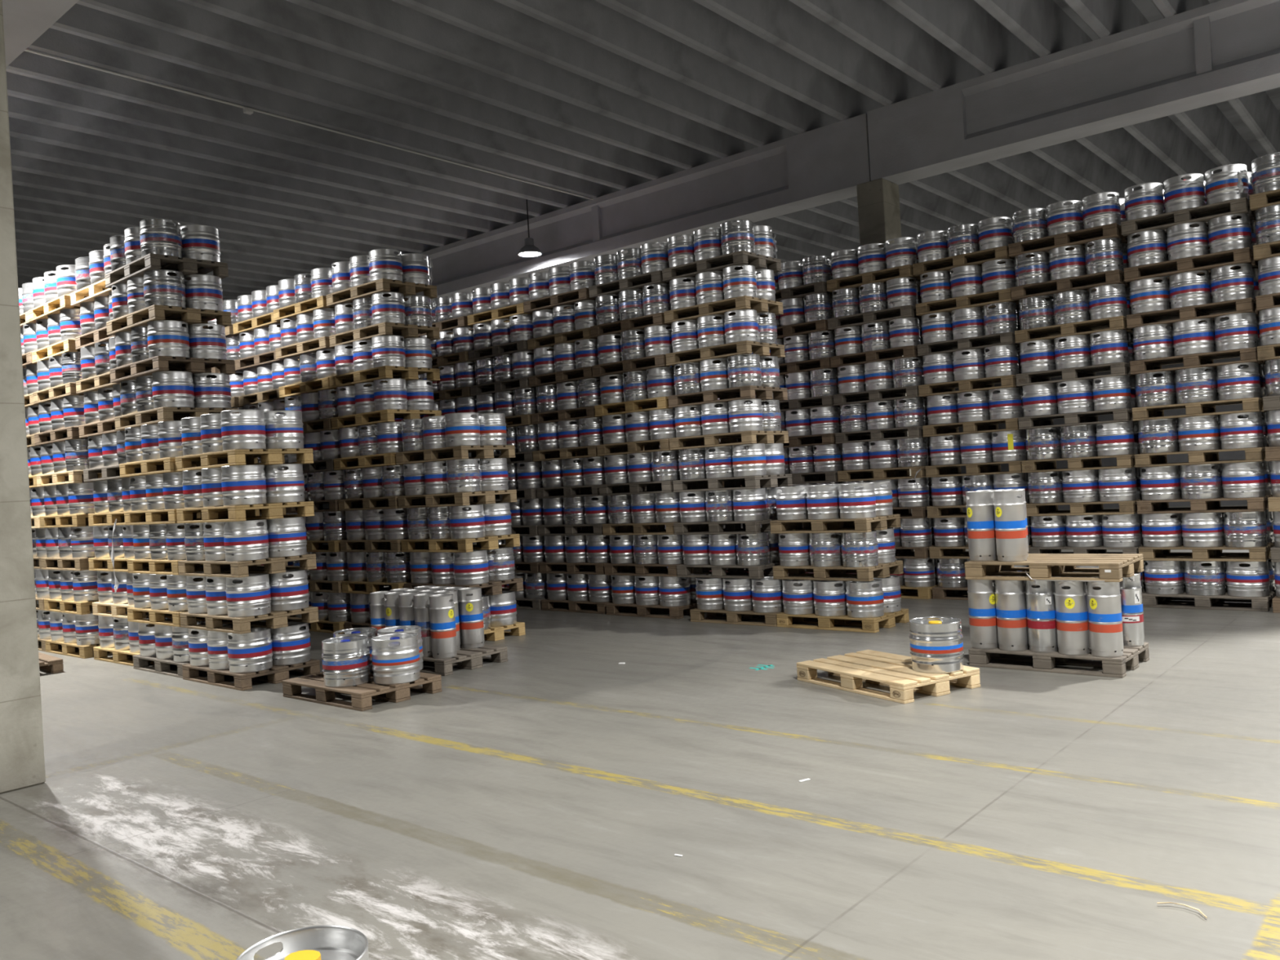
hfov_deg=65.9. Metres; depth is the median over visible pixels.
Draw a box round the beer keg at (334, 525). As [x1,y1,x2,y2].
[322,511,346,540]
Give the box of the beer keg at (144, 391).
[135,375,153,412]
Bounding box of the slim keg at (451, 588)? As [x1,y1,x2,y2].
[442,586,466,646]
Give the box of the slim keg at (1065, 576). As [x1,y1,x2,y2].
[1065,576,1096,649]
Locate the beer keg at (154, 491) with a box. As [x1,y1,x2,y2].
[145,473,164,510]
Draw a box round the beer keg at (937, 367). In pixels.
[922,353,954,384]
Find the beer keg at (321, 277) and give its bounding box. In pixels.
[311,267,333,298]
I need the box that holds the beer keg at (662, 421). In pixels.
[648,408,676,439]
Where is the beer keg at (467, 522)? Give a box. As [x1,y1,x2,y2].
[448,504,485,539]
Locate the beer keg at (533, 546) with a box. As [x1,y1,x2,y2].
[522,535,545,562]
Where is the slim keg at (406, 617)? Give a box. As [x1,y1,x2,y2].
[398,592,422,626]
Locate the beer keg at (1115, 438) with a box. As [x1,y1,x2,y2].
[1095,421,1134,456]
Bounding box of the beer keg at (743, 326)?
[724,309,758,343]
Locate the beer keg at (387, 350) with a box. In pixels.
[371,335,405,368]
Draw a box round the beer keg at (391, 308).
[371,292,405,324]
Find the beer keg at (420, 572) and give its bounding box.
[409,551,432,583]
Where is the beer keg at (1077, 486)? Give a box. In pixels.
[1062,469,1099,502]
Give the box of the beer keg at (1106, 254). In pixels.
[1084,237,1123,274]
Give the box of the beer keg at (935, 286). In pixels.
[920,271,951,302]
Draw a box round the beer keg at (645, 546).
[632,534,658,564]
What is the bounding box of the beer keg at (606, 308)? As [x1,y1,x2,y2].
[595,293,620,324]
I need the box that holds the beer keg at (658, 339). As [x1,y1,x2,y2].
[644,324,672,356]
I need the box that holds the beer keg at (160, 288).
[142,269,186,309]
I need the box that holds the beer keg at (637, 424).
[625,411,650,442]
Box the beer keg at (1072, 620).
[1054,581,1089,655]
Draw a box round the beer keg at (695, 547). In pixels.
[682,534,710,565]
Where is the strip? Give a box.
[1025,570,1104,582]
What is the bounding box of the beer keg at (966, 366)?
[952,348,986,381]
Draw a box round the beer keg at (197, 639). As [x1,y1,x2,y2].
[187,623,229,666]
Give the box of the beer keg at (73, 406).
[62,395,84,427]
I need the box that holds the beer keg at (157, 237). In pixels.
[139,218,182,263]
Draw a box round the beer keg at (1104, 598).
[1086,582,1124,657]
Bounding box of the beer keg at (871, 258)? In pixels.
[857,243,886,274]
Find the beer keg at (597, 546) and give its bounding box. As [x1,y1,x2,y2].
[586,534,610,563]
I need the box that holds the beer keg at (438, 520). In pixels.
[427,506,451,539]
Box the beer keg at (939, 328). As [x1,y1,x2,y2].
[920,311,953,343]
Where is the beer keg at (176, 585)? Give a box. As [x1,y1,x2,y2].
[166,571,204,611]
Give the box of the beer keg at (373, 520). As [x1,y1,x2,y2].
[364,509,385,540]
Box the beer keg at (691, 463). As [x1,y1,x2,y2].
[678,448,706,479]
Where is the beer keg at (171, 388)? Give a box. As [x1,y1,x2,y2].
[151,370,194,408]
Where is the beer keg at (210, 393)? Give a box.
[191,373,231,408]
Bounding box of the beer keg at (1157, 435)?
[1137,417,1178,453]
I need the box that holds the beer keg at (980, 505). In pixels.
[965,490,997,561]
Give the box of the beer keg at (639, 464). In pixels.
[626,452,653,483]
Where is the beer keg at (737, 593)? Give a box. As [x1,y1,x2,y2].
[722,577,753,611]
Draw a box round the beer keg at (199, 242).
[180,224,220,262]
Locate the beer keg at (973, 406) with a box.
[956,391,990,422]
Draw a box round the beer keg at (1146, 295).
[1129,276,1169,314]
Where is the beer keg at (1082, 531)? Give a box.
[1065,515,1102,547]
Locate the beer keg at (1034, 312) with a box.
[1018,295,1054,329]
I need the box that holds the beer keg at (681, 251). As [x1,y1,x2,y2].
[667,234,695,267]
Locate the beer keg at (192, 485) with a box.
[182,469,204,508]
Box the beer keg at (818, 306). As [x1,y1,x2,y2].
[803,293,832,322]
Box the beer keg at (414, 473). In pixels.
[403,462,426,495]
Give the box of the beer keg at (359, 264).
[349,254,370,287]
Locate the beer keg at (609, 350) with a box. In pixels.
[597,333,622,364]
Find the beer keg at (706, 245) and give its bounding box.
[693,226,722,261]
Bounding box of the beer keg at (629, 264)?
[617,248,642,279]
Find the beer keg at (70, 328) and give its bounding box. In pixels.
[59,308,81,341]
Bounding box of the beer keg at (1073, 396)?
[1056,379,1093,413]
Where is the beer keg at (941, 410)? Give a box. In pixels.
[926,394,958,425]
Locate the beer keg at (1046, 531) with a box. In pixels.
[1030,515,1066,547]
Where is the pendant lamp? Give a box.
[517,199,542,257]
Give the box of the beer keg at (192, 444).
[181,417,202,456]
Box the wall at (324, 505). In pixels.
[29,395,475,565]
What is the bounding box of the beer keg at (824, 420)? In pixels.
[809,406,839,435]
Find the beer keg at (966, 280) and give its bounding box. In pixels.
[950,265,982,297]
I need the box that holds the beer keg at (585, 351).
[574,338,599,368]
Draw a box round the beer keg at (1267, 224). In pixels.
[1254,204,1279,244]
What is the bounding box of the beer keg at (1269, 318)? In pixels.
[1258,306,1279,346]
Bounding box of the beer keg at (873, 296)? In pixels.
[858,282,887,313]
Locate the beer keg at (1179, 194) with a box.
[1163,173,1205,213]
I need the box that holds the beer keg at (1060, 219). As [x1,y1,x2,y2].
[1046,200,1083,235]
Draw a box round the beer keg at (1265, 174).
[1251,152,1279,194]
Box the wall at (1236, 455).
[800,266,1271,511]
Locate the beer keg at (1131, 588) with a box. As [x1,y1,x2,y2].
[1119,572,1144,646]
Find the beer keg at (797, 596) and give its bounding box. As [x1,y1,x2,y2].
[782,579,814,614]
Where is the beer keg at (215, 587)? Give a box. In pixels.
[204,573,231,615]
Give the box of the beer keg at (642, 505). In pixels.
[631,493,656,523]
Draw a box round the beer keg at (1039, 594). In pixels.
[1025,580,1058,653]
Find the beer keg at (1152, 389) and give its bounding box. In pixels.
[1135,371,1175,407]
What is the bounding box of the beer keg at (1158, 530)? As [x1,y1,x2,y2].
[1141,513,1182,547]
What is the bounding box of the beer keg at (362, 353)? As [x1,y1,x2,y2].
[352,339,373,371]
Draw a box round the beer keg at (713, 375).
[699,358,728,391]
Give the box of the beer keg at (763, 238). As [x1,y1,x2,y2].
[753,225,773,257]
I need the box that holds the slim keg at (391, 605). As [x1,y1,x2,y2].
[383,591,407,627]
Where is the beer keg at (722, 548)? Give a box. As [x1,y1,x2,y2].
[708,533,737,565]
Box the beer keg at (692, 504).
[679,490,706,522]
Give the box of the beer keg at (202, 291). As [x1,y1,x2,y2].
[183,274,223,311]
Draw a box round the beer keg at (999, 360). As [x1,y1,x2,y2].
[983,344,1018,377]
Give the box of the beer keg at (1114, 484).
[1097,466,1137,502]
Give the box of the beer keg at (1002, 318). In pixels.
[982,302,1017,335]
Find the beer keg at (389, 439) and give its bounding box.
[376,421,403,453]
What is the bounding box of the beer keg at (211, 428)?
[200,413,222,453]
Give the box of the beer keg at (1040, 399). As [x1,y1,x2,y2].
[1022,383,1057,417]
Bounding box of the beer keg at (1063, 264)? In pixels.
[1048,244,1086,280]
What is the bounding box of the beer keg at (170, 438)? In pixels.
[157,420,183,458]
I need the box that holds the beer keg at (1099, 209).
[1082,191,1120,229]
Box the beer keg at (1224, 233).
[1208,213,1252,253]
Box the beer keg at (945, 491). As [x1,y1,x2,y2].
[930,475,963,506]
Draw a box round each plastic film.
[429,257,433,284]
[773,234,777,258]
[1236,170,1244,192]
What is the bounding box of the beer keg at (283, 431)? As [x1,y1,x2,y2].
[263,410,303,448]
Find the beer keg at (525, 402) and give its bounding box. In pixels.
[513,387,537,415]
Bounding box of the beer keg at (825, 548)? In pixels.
[808,533,842,567]
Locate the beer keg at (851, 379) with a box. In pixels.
[837,364,866,394]
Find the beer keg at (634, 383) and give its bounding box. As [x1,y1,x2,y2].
[622,370,648,401]
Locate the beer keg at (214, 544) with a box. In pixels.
[203,521,225,561]
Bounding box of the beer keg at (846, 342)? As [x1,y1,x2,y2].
[834,326,862,355]
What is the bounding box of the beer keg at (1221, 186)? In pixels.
[1204,164,1248,204]
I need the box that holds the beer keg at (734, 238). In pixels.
[720,219,755,254]
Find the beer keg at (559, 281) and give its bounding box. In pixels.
[548,266,571,295]
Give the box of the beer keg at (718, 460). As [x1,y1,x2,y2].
[704,445,734,478]
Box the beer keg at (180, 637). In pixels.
[171,621,205,662]
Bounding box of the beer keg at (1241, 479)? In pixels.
[1221,461,1266,497]
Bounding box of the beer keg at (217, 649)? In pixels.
[207,625,232,670]
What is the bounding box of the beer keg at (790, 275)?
[777,260,803,289]
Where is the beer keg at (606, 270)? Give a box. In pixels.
[594,253,618,284]
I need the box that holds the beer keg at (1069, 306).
[1053,289,1089,324]
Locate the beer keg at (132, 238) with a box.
[124,226,166,266]
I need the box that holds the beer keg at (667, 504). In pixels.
[654,492,680,523]
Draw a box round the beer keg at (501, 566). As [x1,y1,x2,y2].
[487,546,515,581]
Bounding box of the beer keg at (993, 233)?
[977,216,1013,250]
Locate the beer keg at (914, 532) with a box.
[900,516,932,547]
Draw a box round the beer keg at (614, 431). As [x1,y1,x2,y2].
[601,413,626,444]
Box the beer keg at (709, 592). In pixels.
[695,577,724,610]
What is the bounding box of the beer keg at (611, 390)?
[600,373,624,404]
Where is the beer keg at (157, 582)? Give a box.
[148,573,168,609]
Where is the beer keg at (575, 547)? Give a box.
[564,535,587,563]
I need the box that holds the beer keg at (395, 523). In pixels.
[382,507,408,540]
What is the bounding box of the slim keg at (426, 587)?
[413,585,435,590]
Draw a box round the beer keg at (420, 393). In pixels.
[405,379,434,410]
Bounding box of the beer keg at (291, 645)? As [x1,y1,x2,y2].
[270,621,311,666]
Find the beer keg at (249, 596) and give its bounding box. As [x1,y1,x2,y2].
[225,573,271,617]
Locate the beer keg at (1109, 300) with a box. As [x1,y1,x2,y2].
[1088,284,1127,319]
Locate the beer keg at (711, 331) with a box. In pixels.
[697,314,725,348]
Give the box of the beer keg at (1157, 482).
[1139,465,1180,500]
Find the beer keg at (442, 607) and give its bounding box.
[429,593,457,658]
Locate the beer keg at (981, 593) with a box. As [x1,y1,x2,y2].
[967,579,999,648]
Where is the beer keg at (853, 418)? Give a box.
[840,403,867,432]
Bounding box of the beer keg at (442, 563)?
[431,551,454,584]
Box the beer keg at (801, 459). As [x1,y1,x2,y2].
[788,445,814,473]
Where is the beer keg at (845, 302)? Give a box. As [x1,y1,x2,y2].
[831,287,860,317]
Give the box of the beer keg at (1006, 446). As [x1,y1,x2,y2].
[991,430,1026,462]
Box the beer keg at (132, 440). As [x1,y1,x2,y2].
[124,426,142,462]
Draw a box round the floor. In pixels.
[0,504,1279,959]
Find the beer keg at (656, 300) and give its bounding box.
[642,283,671,315]
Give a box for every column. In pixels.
[0,0,45,794]
[856,177,911,475]
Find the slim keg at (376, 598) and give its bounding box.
[369,591,392,630]
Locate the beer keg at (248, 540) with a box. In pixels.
[223,519,269,561]
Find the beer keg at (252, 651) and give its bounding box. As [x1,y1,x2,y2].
[226,626,272,673]
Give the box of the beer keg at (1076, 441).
[1059,424,1097,458]
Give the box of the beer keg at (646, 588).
[634,573,663,605]
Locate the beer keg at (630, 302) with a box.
[617,288,644,319]
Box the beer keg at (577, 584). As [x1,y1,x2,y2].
[566,571,594,601]
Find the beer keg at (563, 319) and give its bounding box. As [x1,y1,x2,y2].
[552,304,575,333]
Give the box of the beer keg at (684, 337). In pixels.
[671,320,698,352]
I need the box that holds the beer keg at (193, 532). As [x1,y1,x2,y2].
[183,522,205,560]
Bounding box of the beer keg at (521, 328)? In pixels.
[509,314,533,342]
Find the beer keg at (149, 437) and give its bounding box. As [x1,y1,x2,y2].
[140,423,159,461]
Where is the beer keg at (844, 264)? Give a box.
[831,248,858,279]
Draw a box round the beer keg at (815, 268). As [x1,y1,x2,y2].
[801,255,831,284]
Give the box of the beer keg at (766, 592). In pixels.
[751,576,783,613]
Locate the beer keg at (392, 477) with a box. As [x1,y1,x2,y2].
[381,464,405,497]
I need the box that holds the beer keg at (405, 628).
[377,625,423,670]
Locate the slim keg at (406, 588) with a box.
[389,587,412,591]
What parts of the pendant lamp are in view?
cord, lamp shade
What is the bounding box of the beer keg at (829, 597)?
[813,580,847,616]
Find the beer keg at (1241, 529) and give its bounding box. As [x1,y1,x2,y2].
[1222,511,1267,547]
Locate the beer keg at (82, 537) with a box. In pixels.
[70,525,94,558]
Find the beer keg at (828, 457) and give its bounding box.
[813,444,842,472]
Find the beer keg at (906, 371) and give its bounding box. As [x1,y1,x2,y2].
[892,357,924,387]
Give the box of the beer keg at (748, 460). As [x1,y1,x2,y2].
[732,443,766,476]
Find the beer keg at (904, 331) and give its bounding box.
[888,317,920,348]
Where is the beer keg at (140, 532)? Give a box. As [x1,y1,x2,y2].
[132,524,151,559]
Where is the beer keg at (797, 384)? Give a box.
[785,372,811,399]
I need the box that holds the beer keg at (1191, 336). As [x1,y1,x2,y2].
[1172,318,1214,355]
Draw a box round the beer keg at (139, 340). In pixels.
[130,325,149,363]
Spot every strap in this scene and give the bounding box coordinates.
[111,519,119,593]
[914,468,920,488]
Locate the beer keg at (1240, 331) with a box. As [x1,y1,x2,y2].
[1213,312,1257,351]
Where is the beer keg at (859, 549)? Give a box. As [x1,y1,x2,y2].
[840,530,879,567]
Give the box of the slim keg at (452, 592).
[433,590,460,650]
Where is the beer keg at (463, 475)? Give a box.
[445,458,482,493]
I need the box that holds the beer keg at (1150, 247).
[1126,229,1167,267]
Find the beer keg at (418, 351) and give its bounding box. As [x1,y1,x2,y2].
[404,337,432,368]
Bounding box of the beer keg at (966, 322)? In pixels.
[951,306,984,339]
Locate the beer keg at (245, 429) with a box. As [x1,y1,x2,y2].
[220,409,266,450]
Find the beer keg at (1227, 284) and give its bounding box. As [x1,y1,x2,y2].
[1210,263,1254,302]
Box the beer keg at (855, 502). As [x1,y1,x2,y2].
[838,482,876,519]
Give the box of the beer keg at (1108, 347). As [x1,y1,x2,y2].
[1089,329,1128,365]
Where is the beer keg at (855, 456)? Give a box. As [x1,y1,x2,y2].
[841,441,870,471]
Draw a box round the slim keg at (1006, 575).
[1006,575,1029,645]
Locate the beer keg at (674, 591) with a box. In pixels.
[658,576,690,606]
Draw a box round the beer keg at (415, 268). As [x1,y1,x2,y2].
[401,253,429,284]
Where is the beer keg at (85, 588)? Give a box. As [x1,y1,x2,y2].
[71,567,105,601]
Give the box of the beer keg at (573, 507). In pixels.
[563,496,586,524]
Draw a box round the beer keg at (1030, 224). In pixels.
[1012,207,1048,243]
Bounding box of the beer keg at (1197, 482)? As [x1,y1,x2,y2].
[1179,463,1222,499]
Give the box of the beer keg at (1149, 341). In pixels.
[1133,324,1173,360]
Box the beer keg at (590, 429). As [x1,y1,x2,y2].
[578,417,603,446]
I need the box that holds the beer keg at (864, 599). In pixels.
[845,578,884,617]
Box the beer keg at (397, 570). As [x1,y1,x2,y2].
[384,551,411,582]
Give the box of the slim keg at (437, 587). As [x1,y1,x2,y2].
[427,586,450,591]
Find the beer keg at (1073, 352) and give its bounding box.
[1053,334,1091,369]
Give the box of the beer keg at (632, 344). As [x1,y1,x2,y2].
[620,329,645,360]
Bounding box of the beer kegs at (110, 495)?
[17,171,1279,659]
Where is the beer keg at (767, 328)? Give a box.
[756,312,777,344]
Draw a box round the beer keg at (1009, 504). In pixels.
[993,489,1026,562]
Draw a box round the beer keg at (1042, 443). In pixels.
[1025,426,1061,460]
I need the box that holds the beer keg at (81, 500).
[67,482,94,515]
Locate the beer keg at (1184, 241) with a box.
[1166,221,1208,260]
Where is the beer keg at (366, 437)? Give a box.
[357,424,378,456]
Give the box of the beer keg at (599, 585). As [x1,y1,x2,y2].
[587,574,612,602]
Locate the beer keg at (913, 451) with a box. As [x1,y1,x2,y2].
[896,437,928,467]
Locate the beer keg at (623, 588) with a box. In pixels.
[611,572,635,604]
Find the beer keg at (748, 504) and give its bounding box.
[732,488,767,521]
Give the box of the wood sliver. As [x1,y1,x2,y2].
[1156,902,1207,918]
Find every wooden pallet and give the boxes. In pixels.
[19,311,42,328]
[22,351,48,368]
[24,393,50,408]
[26,434,50,448]
[28,294,79,322]
[28,475,66,488]
[31,338,105,363]
[31,516,56,528]
[32,382,106,404]
[33,556,57,568]
[34,426,97,445]
[35,596,59,610]
[36,470,106,486]
[37,637,60,651]
[38,652,63,673]
[40,513,106,528]
[40,556,107,570]
[44,598,111,614]
[44,639,112,658]
[70,279,111,306]
[75,326,125,350]
[75,372,135,394]
[78,418,136,438]
[83,465,145,481]
[88,511,146,526]
[88,557,149,572]
[92,601,148,618]
[93,646,140,666]
[104,253,228,288]
[106,304,231,335]
[109,355,235,382]
[114,407,239,430]
[119,457,201,477]
[124,509,201,524]
[127,559,204,574]
[127,607,205,626]
[133,654,190,678]
[174,448,313,471]
[176,501,314,523]
[177,554,316,577]
[179,606,318,634]
[182,658,319,690]
[210,360,256,374]
[224,324,253,336]
[231,396,257,407]
[232,311,289,334]
[235,350,297,370]
[238,388,317,406]
[273,295,349,321]
[275,336,352,359]
[278,377,352,398]
[282,671,442,711]
[285,458,381,473]
[285,498,385,513]
[302,417,377,433]
[306,539,386,551]
[307,579,388,592]
[308,619,367,634]
[326,278,437,307]
[328,321,439,347]
[328,365,439,388]
[330,408,441,429]
[333,453,443,470]
[337,496,446,511]
[339,538,448,551]
[342,580,411,594]
[344,621,371,629]
[395,444,515,464]
[397,489,516,508]
[400,533,519,552]
[404,577,523,595]
[417,315,484,337]
[419,644,507,675]
[431,351,485,368]
[433,386,487,401]
[466,302,537,325]
[468,339,544,360]
[469,496,473,502]
[470,377,546,395]
[484,622,525,640]
[493,451,550,463]
[494,488,554,500]
[505,413,548,427]
[511,524,555,536]
[514,561,556,573]
[515,597,559,609]
[523,287,604,313]
[527,327,607,351]
[528,366,608,386]
[531,405,612,424]
[533,445,613,461]
[536,484,616,498]
[537,523,619,535]
[539,561,621,574]
[541,599,622,613]
[588,270,669,298]
[590,312,681,337]
[591,354,699,377]
[594,396,702,416]
[596,438,703,456]
[599,480,707,495]
[602,521,708,535]
[604,563,711,577]
[605,602,697,618]
[662,250,781,281]
[663,295,783,324]
[665,340,785,365]
[667,385,787,408]
[669,431,788,449]
[672,474,792,492]
[673,518,786,534]
[676,562,788,578]
[689,608,792,626]
[722,479,760,487]
[769,514,900,533]
[773,433,841,448]
[773,560,903,581]
[774,280,836,302]
[776,608,909,632]
[777,319,834,338]
[777,471,837,484]
[778,357,837,375]
[779,395,839,411]
[796,649,980,703]
[826,264,924,292]
[827,304,921,330]
[830,345,922,368]
[833,385,926,405]
[835,426,928,444]
[837,466,925,481]
[892,505,933,518]
[894,544,934,558]
[900,583,937,599]
[912,245,1014,277]
[915,288,1019,317]
[916,331,1020,356]
[918,374,1022,396]
[922,417,1025,436]
[924,461,1022,477]
[926,502,1029,518]
[928,543,1032,559]
[932,586,968,599]
[964,553,1143,582]
[968,642,1149,678]
[1008,222,1128,257]
[1010,269,1130,300]
[1014,315,1133,345]
[1015,361,1135,386]
[1017,408,1138,429]
[1021,453,1137,472]
[1026,498,1142,515]
[1028,543,1143,553]
[1120,197,1255,239]
[1124,247,1258,282]
[1126,297,1258,328]
[1129,346,1265,374]
[1132,397,1266,421]
[1134,446,1268,467]
[1136,493,1271,514]
[1138,541,1274,561]
[1142,590,1275,611]
[1248,189,1279,210]
[1253,240,1279,260]
[1255,293,1279,311]
[1257,343,1279,362]
[1262,395,1279,410]
[1264,446,1279,461]
[1267,496,1279,511]
[1270,546,1279,562]
[1271,595,1279,613]
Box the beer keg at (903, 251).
[884,236,916,268]
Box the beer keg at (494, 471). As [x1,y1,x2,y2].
[480,457,508,491]
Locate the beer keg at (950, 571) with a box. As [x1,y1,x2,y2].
[936,558,967,587]
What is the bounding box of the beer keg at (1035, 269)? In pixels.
[1014,251,1050,286]
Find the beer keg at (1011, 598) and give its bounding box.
[995,579,1028,651]
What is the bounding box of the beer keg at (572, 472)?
[561,457,584,486]
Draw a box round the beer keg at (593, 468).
[582,456,605,485]
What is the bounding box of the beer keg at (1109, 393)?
[1092,375,1131,410]
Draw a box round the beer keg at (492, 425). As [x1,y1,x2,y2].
[478,413,506,445]
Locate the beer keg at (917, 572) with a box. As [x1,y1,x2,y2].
[903,555,935,587]
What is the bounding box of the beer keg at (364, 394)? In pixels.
[354,382,375,413]
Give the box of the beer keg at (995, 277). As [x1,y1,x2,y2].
[981,258,1016,293]
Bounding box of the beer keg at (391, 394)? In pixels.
[373,378,407,410]
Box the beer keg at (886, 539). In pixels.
[876,528,895,563]
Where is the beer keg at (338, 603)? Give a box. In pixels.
[327,589,357,622]
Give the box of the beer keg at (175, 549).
[165,523,186,559]
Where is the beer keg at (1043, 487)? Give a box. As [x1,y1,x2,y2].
[1026,471,1063,503]
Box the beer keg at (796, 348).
[783,334,809,363]
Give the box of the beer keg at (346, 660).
[321,635,371,687]
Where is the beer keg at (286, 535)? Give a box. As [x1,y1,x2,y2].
[266,516,306,557]
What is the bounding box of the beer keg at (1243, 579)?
[1226,559,1270,596]
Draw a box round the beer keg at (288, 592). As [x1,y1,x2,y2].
[268,568,309,611]
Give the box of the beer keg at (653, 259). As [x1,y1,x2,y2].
[640,241,669,274]
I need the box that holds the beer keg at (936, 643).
[909,616,964,673]
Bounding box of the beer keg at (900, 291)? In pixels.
[885,277,918,308]
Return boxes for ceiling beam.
[2,0,79,67]
[413,113,871,300]
[866,0,1279,184]
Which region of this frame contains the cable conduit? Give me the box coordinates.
[24,48,593,199]
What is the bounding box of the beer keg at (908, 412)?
[893,397,925,427]
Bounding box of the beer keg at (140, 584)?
[132,569,171,608]
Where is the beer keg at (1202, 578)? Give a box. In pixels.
[1183,560,1226,595]
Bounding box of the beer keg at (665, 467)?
[651,449,679,481]
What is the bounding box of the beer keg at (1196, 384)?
[1174,366,1217,404]
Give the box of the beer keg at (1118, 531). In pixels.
[1102,512,1140,547]
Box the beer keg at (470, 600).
[457,586,484,648]
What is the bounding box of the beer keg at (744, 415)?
[728,399,763,432]
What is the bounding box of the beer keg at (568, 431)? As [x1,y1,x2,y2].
[557,419,580,448]
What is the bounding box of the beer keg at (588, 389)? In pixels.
[577,377,601,408]
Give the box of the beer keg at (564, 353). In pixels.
[553,342,576,372]
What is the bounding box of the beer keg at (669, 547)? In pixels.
[657,534,684,564]
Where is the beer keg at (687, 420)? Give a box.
[674,404,702,437]
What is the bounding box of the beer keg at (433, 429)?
[422,415,446,449]
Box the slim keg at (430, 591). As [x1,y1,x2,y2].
[417,589,441,593]
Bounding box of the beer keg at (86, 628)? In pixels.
[75,610,111,645]
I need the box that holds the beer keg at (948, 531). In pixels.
[933,517,965,546]
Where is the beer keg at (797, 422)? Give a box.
[785,408,811,436]
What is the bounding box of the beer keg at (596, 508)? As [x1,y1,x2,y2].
[584,495,608,524]
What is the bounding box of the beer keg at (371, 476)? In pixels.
[361,466,382,497]
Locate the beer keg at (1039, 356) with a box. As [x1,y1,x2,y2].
[1019,339,1055,373]
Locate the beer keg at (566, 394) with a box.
[556,381,578,410]
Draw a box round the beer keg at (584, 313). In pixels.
[573,300,596,329]
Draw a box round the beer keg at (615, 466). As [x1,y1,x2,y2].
[604,453,629,484]
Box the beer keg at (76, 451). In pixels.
[64,439,89,471]
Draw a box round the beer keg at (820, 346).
[808,330,835,359]
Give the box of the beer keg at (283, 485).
[263,463,304,503]
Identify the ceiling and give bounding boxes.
[5,0,1279,300]
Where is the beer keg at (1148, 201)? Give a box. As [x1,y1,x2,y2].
[1124,182,1164,221]
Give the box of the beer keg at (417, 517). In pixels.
[406,506,429,539]
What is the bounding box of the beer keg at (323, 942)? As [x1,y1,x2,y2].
[235,924,368,959]
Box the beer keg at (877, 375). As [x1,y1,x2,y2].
[864,360,893,391]
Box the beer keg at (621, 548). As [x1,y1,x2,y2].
[608,534,634,564]
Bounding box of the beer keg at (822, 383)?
[809,368,839,397]
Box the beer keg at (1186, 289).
[1168,270,1211,308]
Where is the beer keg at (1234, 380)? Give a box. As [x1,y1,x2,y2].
[1216,362,1260,400]
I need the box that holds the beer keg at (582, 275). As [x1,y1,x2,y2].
[569,260,595,290]
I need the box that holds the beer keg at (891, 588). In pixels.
[873,574,901,613]
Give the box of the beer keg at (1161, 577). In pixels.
[1143,557,1184,594]
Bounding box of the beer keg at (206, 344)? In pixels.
[187,323,226,359]
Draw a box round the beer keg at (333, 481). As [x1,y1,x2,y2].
[323,470,345,500]
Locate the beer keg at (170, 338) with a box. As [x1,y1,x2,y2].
[146,320,190,358]
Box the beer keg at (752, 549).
[735,531,770,566]
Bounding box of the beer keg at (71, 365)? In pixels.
[61,351,82,384]
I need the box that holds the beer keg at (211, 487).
[200,467,244,507]
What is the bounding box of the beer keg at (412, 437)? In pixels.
[401,418,424,451]
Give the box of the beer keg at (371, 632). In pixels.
[333,626,377,673]
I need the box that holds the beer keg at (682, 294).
[669,276,697,310]
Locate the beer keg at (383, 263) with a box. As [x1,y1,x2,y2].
[368,248,403,282]
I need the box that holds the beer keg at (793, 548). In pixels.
[777,533,810,566]
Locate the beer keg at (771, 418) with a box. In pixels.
[760,400,781,431]
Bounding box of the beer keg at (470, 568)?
[453,549,488,585]
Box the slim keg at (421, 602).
[413,593,437,657]
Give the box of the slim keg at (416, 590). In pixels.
[404,588,426,592]
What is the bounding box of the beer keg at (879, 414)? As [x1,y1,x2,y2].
[866,400,895,430]
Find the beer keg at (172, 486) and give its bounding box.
[162,471,184,509]
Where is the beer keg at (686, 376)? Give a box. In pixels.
[673,362,701,395]
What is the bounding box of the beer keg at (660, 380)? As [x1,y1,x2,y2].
[646,366,675,398]
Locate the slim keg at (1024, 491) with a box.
[996,488,1028,557]
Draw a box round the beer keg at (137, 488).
[128,475,147,511]
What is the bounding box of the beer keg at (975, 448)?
[960,432,993,464]
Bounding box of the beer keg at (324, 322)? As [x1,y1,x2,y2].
[312,307,336,338]
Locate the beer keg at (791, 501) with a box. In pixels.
[775,485,808,520]
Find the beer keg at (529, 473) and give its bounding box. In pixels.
[516,461,543,488]
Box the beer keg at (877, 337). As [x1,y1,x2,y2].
[861,321,890,352]
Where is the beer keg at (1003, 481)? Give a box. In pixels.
[992,472,1027,503]
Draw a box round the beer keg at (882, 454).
[868,439,897,469]
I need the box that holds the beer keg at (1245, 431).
[1218,411,1263,449]
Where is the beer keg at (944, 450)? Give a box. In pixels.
[928,435,961,466]
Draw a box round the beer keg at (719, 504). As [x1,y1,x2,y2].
[705,489,734,522]
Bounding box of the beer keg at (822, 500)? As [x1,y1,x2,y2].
[806,484,839,519]
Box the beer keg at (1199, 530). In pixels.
[1181,512,1223,547]
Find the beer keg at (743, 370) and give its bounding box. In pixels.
[727,354,761,388]
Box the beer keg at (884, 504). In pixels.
[856,481,893,516]
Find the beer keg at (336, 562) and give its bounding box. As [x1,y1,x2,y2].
[325,551,348,581]
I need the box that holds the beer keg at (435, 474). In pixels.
[424,461,448,494]
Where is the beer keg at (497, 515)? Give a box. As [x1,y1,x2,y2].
[483,502,511,536]
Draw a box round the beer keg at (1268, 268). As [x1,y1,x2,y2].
[1257,255,1279,295]
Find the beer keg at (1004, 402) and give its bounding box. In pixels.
[988,386,1022,420]
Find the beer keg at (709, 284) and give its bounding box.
[695,271,724,304]

